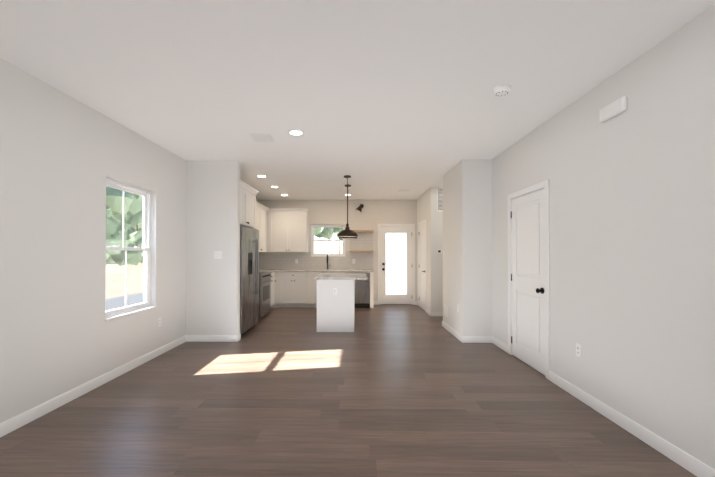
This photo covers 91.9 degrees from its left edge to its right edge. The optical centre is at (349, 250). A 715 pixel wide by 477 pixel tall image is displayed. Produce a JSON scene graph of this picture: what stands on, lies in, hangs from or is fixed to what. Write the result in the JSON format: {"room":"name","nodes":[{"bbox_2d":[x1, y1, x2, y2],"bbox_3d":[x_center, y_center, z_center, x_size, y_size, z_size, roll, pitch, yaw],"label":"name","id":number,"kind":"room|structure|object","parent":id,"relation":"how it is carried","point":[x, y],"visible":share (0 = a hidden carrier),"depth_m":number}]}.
{"room":"empty living room","nodes":[
{"label":"empty living room","id":0,"kind":"room"},
{"bbox_2d":[0,58,257,422],"bbox_3d":[-2.588,-0.020,3.421,0.150,2.740,11.650,0,0,1],"label":"wall","id":1,"kind":"structure","parent":0,"point":[63,156],"depth_m":3.07},
{"bbox_2d":[0,335,187,436],"bbox_3d":[-2.538,1.286,1.483,0.014,0.095,7.500,0,0,1],"label":"baseboard","id":2,"kind":"structure","parent":1,"relation":"attached to","point":[24,418],"depth_m":3.18},
{"bbox_2d":[105,178,155,320],"bbox_3d":[-2.567,-0.022,4.003,0.152,1.491,0.891,0,0,1],"label":"window","id":3,"kind":"structure","parent":1,"relation":"in","point":[126,310],"depth_m":4.17},
{"bbox_2d":[248,188,255,227],"bbox_3d":[-2.103,-0.763,6.104,0.718,0.675,0.570,0,0,1],"label":"upper cabinet","id":4,"kind":"object","parent":1,"relation":"attached to","point":[251,191],"depth_m":6.16},
{"bbox_2d":[256,204,263,251],"bbox_3d":[-2.267,-0.533,7.905,0.328,1.104,0.622,0,0,1],"label":"upper cabinet","id":5,"kind":"object","parent":1,"relation":"attached to","point":[259,207],"depth_m":8.13},
{"bbox_2d":[264,208,267,251],"bbox_3d":[-2.259,-0.529,8.376,0.328,1.104,0.558,0,0,1],"label":"upper cabinet","id":6,"kind":"object","parent":1,"relation":"attached to","point":[265,209],"depth_m":8.60},
{"bbox_2d":[186,160,239,334],"bbox_3d":[-2.091,-0.003,5.297,0.780,2.740,0.120,0,0,1],"label":"wall","id":7,"kind":"structure","parent":0,"point":[212,226],"depth_m":5.24},
{"bbox_2d":[188,334,239,341],"bbox_3d":[-2.070,1.319,5.218,0.764,0.095,0.014,0,0,1],"label":"baseboard","id":8,"kind":"structure","parent":7,"relation":"attached to","point":[191,338],"depth_m":5.21},
{"bbox_2d":[214,251,221,258],"bbox_3d":[-1.997,0.061,5.230,0.118,0.116,0.009,0,0,1],"label":"light switch","id":9,"kind":"object","parent":7,"relation":"attached to","point":[217,254],"depth_m":5.23},
{"bbox_2d":[240,180,247,226],"bbox_3d":[-2.110,-0.767,5.654,0.718,0.675,0.570,0,0,1],"label":"upper cabinet","id":10,"kind":"object","parent":7,"relation":"attached to","point":[243,187],"depth_m":5.72},
{"bbox_2d":[258,200,416,300],"bbox_3d":[0.320,0.030,9.122,5.770,2.740,0.150,0,0,1],"label":"wall","id":11,"kind":"structure","parent":0,"point":[373,214],"depth_m":9.05},
{"bbox_2d":[268,212,271,251],"bbox_3d":[-2.195,-0.487,8.924,0.436,1.029,0.329,0,0,1],"label":"upper cabinet","id":12,"kind":"object","parent":11,"relation":"attached to","point":[269,213],"depth_m":8.76},
{"bbox_2d":[268,208,291,251],"bbox_3d":[-1.772,-0.524,8.918,0.534,1.104,0.329,0,0,1],"label":"upper cabinet","id":13,"kind":"object","parent":11,"relation":"attached to","point":[283,229],"depth_m":8.76},
{"bbox_2d":[292,208,307,251],"bbox_3d":[-1.356,-0.524,8.911,0.535,1.104,0.329,0,0,1],"label":"upper cabinet","id":14,"kind":"object","parent":11,"relation":"attached to","point":[299,215],"depth_m":8.75},
{"bbox_2d":[259,232,372,268],"bbox_3d":[-0.901,-0.006,9.064,3.030,0.968,0.008,0,0,1],"label":"tile backsplash","id":15,"kind":"structure","parent":11,"relation":"attached to","point":[306,260],"depth_m":9.04},
{"bbox_2d":[311,225,344,256],"bbox_3d":[-0.565,-0.275,9.128,0.903,0.842,0.152,0,0,1],"label":"kitchen window","id":16,"kind":"structure","parent":11,"relation":"in","point":[328,240],"depth_m":9.14},
{"bbox_2d":[355,204,363,212],"bbox_3d":[0.253,-1.109,8.947,0.227,0.246,0.221,0,0,1],"label":"wall sconce","id":17,"kind":"object","parent":11,"relation":"attached to","point":[359,208],"visible":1,"depth_m":8.91},
{"bbox_2d":[349,230,373,251],"bbox_3d":[0.302,-0.254,8.942,0.620,0.575,0.196,0,0,1],"label":"floating shelves","id":18,"kind":"object","parent":11,"relation":"attached to","point":[362,250],"visible":0.81,"depth_m":8.84},
{"bbox_2d":[381,227,411,304],"bbox_3d":[1.219,0.382,9.028,0.821,2.030,0.136,0,0,1],"label":"back door","id":19,"kind":"structure","parent":11,"relation":"in","point":[396,298],"depth_m":9.04},
{"bbox_2d":[378,224,414,304],"bbox_3d":[1.217,0.346,9.095,0.965,2.108,0.167,0,0,1],"label":"door frame","id":20,"kind":"structure","parent":11,"relation":"attached to","point":[379,257],"depth_m":9.02},
{"bbox_2d":[0,305,696,476],"bbox_3d":[0.222,1.400,3.360,5.770,0.100,11.650,0,0,1],"label":"floor","id":21,"kind":"structure","parent":0,"point":[398,391],"depth_m":2.79},
{"bbox_2d":[240,226,258,335],"bbox_3d":[-2.020,0.489,5.857,0.842,1.765,0.950,0,0,1],"label":"refrigerator","id":22,"kind":"object","parent":21,"relation":"on","point":[249,278],"visible":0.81,"depth_m":5.74},
{"bbox_2d":[259,272,272,318],"bbox_3d":[-2.054,0.921,7.259,0.726,0.926,0.760,0,0,1],"label":"range","id":23,"kind":"object","parent":21,"relation":"on","point":[265,280],"visible":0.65,"depth_m":7.11},
{"bbox_2d":[270,274,274,308],"bbox_3d":[-2.125,0.948,8.052,0.599,0.886,0.811,0,0,1],"label":"base cabinet","id":24,"kind":"object","parent":21,"relation":"on","point":[272,305],"depth_m":8.25},
{"bbox_2d":[275,270,310,307],"bbox_3d":[-1.384,0.954,8.753,0.836,0.886,0.609,0,0,1],"label":"base cabinet","id":25,"kind":"object","parent":21,"relation":"on","point":[293,287],"depth_m":8.45},
{"bbox_2d":[259,270,274,273],"bbox_3d":[-2.111,0.490,8.362,0.615,0.034,1.424,0,0,1],"label":"countertop","id":26,"kind":"structure","parent":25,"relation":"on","point":[272,271],"depth_m":8.27},
{"bbox_2d":[363,270,373,273],"bbox_3d":[-0.597,0.493,8.736,2.400,0.034,0.625,0,0,1],"label":"countertop","id":27,"kind":"structure","parent":25,"relation":"on","point":[364,271],"depth_m":8.41},
{"bbox_2d":[311,270,346,307],"bbox_3d":[-0.605,0.954,8.740,0.966,0.886,0.609,0,0,1],"label":"base cabinet","id":28,"kind":"object","parent":21,"relation":"on","point":[314,273],"depth_m":8.44},
{"bbox_2d":[317,281,354,331],"bbox_3d":[-0.246,0.934,6.474,0.668,0.886,1.284,0,0,1],"label":"kitchen island","id":29,"kind":"object","parent":21,"relation":"on","point":[335,302],"depth_m":5.84},
{"bbox_2d":[315,273,366,280],"bbox_3d":[-0.135,0.473,6.480,0.890,0.038,1.330,0,0,1],"label":"island countertop","id":30,"kind":"structure","parent":29,"relation":"on","point":[324,276],"depth_m":5.85},
{"bbox_2d":[355,273,369,307],"bbox_3d":[0.196,0.966,8.694,0.599,0.861,0.634,0,0,1],"label":"dishwasher","id":31,"kind":"object","parent":21,"relation":"on","point":[362,293],"visible":0.44,"depth_m":8.42},
{"bbox_2d":[0,0,714,199],"bbox_3d":[0.222,-1.440,3.385,5.770,0.100,11.650,0,0,1],"label":"ceiling","id":32,"kind":"structure","parent":0,"point":[381,99],"depth_m":2.67},
{"bbox_2d":[249,134,275,141],"bbox_3d":[-1.064,-1.377,4.222,0.260,0.011,0.260,0,0,1],"label":"ceiling vent","id":33,"kind":"object","parent":32,"relation":"in","point":[262,137],"depth_m":4.19},
{"bbox_2d":[288,129,303,135],"bbox_3d":[-0.627,-1.380,4.034,0.189,0.008,0.189,0,-1,-44],"label":"recessed light","id":34,"kind":"object","parent":32,"relation":"in","point":[294,132],"depth_m":4.02},
{"bbox_2d":[337,175,357,236],"bbox_3d":[-0.043,-0.812,6.290,0.398,1.105,0.398,0,0,1],"label":"pendant light","id":35,"kind":"object","parent":32,"relation":"hanging from","point":[347,232],"visible":1,"depth_m":6.23},
{"bbox_2d":[338,185,356,238],"bbox_3d":[-0.039,-0.805,7.120,0.398,1.105,0.398,0,0,1],"label":"pendant light","id":36,"kind":"object","parent":32,"relation":"hanging from","point":[347,237],"visible":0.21,"depth_m":7.07},
{"bbox_2d":[493,84,511,95],"bbox_3d":[1.307,-1.371,2.966,0.150,0.044,0.150,0,0,1],"label":"smoke detector","id":37,"kind":"object","parent":32,"relation":"attached to","point":[502,90],"visible":1,"depth_m":2.93},
{"bbox_2d":[417,187,436,311],"bbox_3d":[1.799,0.022,8.191,0.120,2.740,1.660,0,0,1],"label":"wall","id":38,"kind":"structure","parent":0,"point":[426,205],"depth_m":7.44},
{"bbox_2d":[419,224,424,309],"bbox_3d":[1.734,0.373,8.293,0.093,2.024,0.821,0,0,1],"label":"pantry door","id":39,"kind":"structure","parent":38,"relation":"in","point":[422,266],"depth_m":8.31},
{"bbox_2d":[418,219,425,311],"bbox_3d":[1.792,0.339,8.289,0.137,2.108,0.965,0,0,1],"label":"door frame","id":40,"kind":"structure","parent":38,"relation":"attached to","point":[422,222],"depth_m":8.09},
{"bbox_2d":[436,187,442,311],"bbox_3d":[2.511,0.015,7.409,1.330,2.740,0.120,0,0,1],"label":"wall","id":41,"kind":"structure","parent":0,"point":[439,261],"depth_m":7.35},
{"bbox_2d":[428,310,442,315],"bbox_3d":[2.368,1.337,7.333,1.314,0.095,0.014,0,0,1],"label":"baseboard","id":42,"kind":"structure","parent":41,"relation":"attached to","point":[430,313],"depth_m":7.34},
{"bbox_2d":[437,189,442,211],"bbox_3d":[2.140,-1.075,7.357,0.570,0.480,0.016,0,0,1],"label":"air vent","id":43,"kind":"object","parent":41,"relation":"in","point":[439,200],"visible":0.33,"depth_m":7.36},
{"bbox_2d":[442,159,491,335],"bbox_3d":[2.423,0.001,5.750,1.450,2.740,1.180,0,0,1],"label":"wall","id":44,"kind":"structure","parent":0,"point":[467,235],"depth_m":5.18},
{"bbox_2d":[444,304,448,317],"bbox_3d":[1.697,1.046,6.059,0.013,0.205,0.290,0,0,1],"label":"outlet","id":45,"kind":"object","parent":44,"relation":"attached to","point":[446,310],"visible":1,"depth_m":6.05},
{"bbox_2d":[442,321,463,342],"bbox_3d":[1.691,1.323,5.739,0.014,0.095,1.184,0,0,1],"label":"baseboard","id":46,"kind":"structure","parent":44,"relation":"attached to","point":[461,338],"depth_m":5.60},
{"bbox_2d":[464,336,491,342],"bbox_3d":[1.913,1.318,5.151,0.390,0.095,0.014,0,0,1],"label":"baseboard","id":47,"kind":"structure","parent":44,"relation":"attached to","point":[467,339],"depth_m":5.14},
{"bbox_2d":[492,4,714,469],"bbox_3d":[2.139,-0.037,1.415,0.150,2.740,7.500,0,0,1],"label":"wall","id":48,"kind":"structure","parent":0,"point":[632,240],"depth_m":2.47},
{"bbox_2d":[492,336,507,352],"bbox_3d":[2.116,1.316,4.870,0.014,0.095,0.568,0,0,1],"label":"baseboard","id":49,"kind":"structure","parent":48,"relation":"attached to","point":[503,346],"depth_m":4.84},
{"bbox_2d":[511,189,544,374],"bbox_3d":[2.095,0.337,4.117,0.107,2.024,0.821,0,0,1],"label":"closet door","id":50,"kind":"structure","parent":48,"relation":"in","point":[528,279],"depth_m":4.07},
{"bbox_2d":[508,179,549,379],"bbox_3d":[2.176,0.302,4.112,0.167,2.108,0.965,0,0,1],"label":"door frame","id":51,"kind":"structure","parent":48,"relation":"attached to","point":[544,185],"depth_m":3.68},
{"bbox_2d":[576,343,580,357],"bbox_3d":[2.090,0.909,3.158,0.009,0.116,0.072,0,0,1],"label":"outlet","id":52,"kind":"object","parent":48,"relation":"attached to","point":[578,347],"depth_m":3.15},
{"bbox_2d":[600,96,626,122],"bbox_3d":[2.067,-1.111,2.721,0.037,0.110,0.260,0,0,1],"label":"door chime","id":53,"kind":"object","parent":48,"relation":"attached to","point":[614,108],"visible":0.98,"depth_m":2.68},
{"bbox_2d":[549,371,714,476],"bbox_3d":[2.044,1.279,0.639,0.014,0.095,5.968,0,0,1],"label":"baseboard","id":54,"kind":"structure","parent":48,"relation":"attached to","point":[688,462],"depth_m":2.46},
{"label":"outside","id":55,"kind":"structure","parent":0,"visible":0},
{"bbox_2d":[105,257,406,298],"bbox_3d":[0.238,2.044,19.883,320.000,0.200,360.000,0,0,1],"label":"ground","id":56,"kind":"structure","parent":55,"point":[135,279],"depth_m":24.02},
{"bbox_2d":[105,293,142,310],"bbox_3d":[-7.416,1.804,5.012,4.400,0.019,70.000,0,0,1],"label":"driveway","id":57,"kind":"structure","parent":56,"relation":"on","point":[109,305],"depth_m":12.74},
{"bbox_2d":[106,186,406,265],"bbox_3d":[-3.315,-5.018,59.049,93.826,17.973,109.770,0,0,1],"label":"trees","id":58,"kind":"object","parent":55,"point":[132,202],"depth_m":52.16}
]}

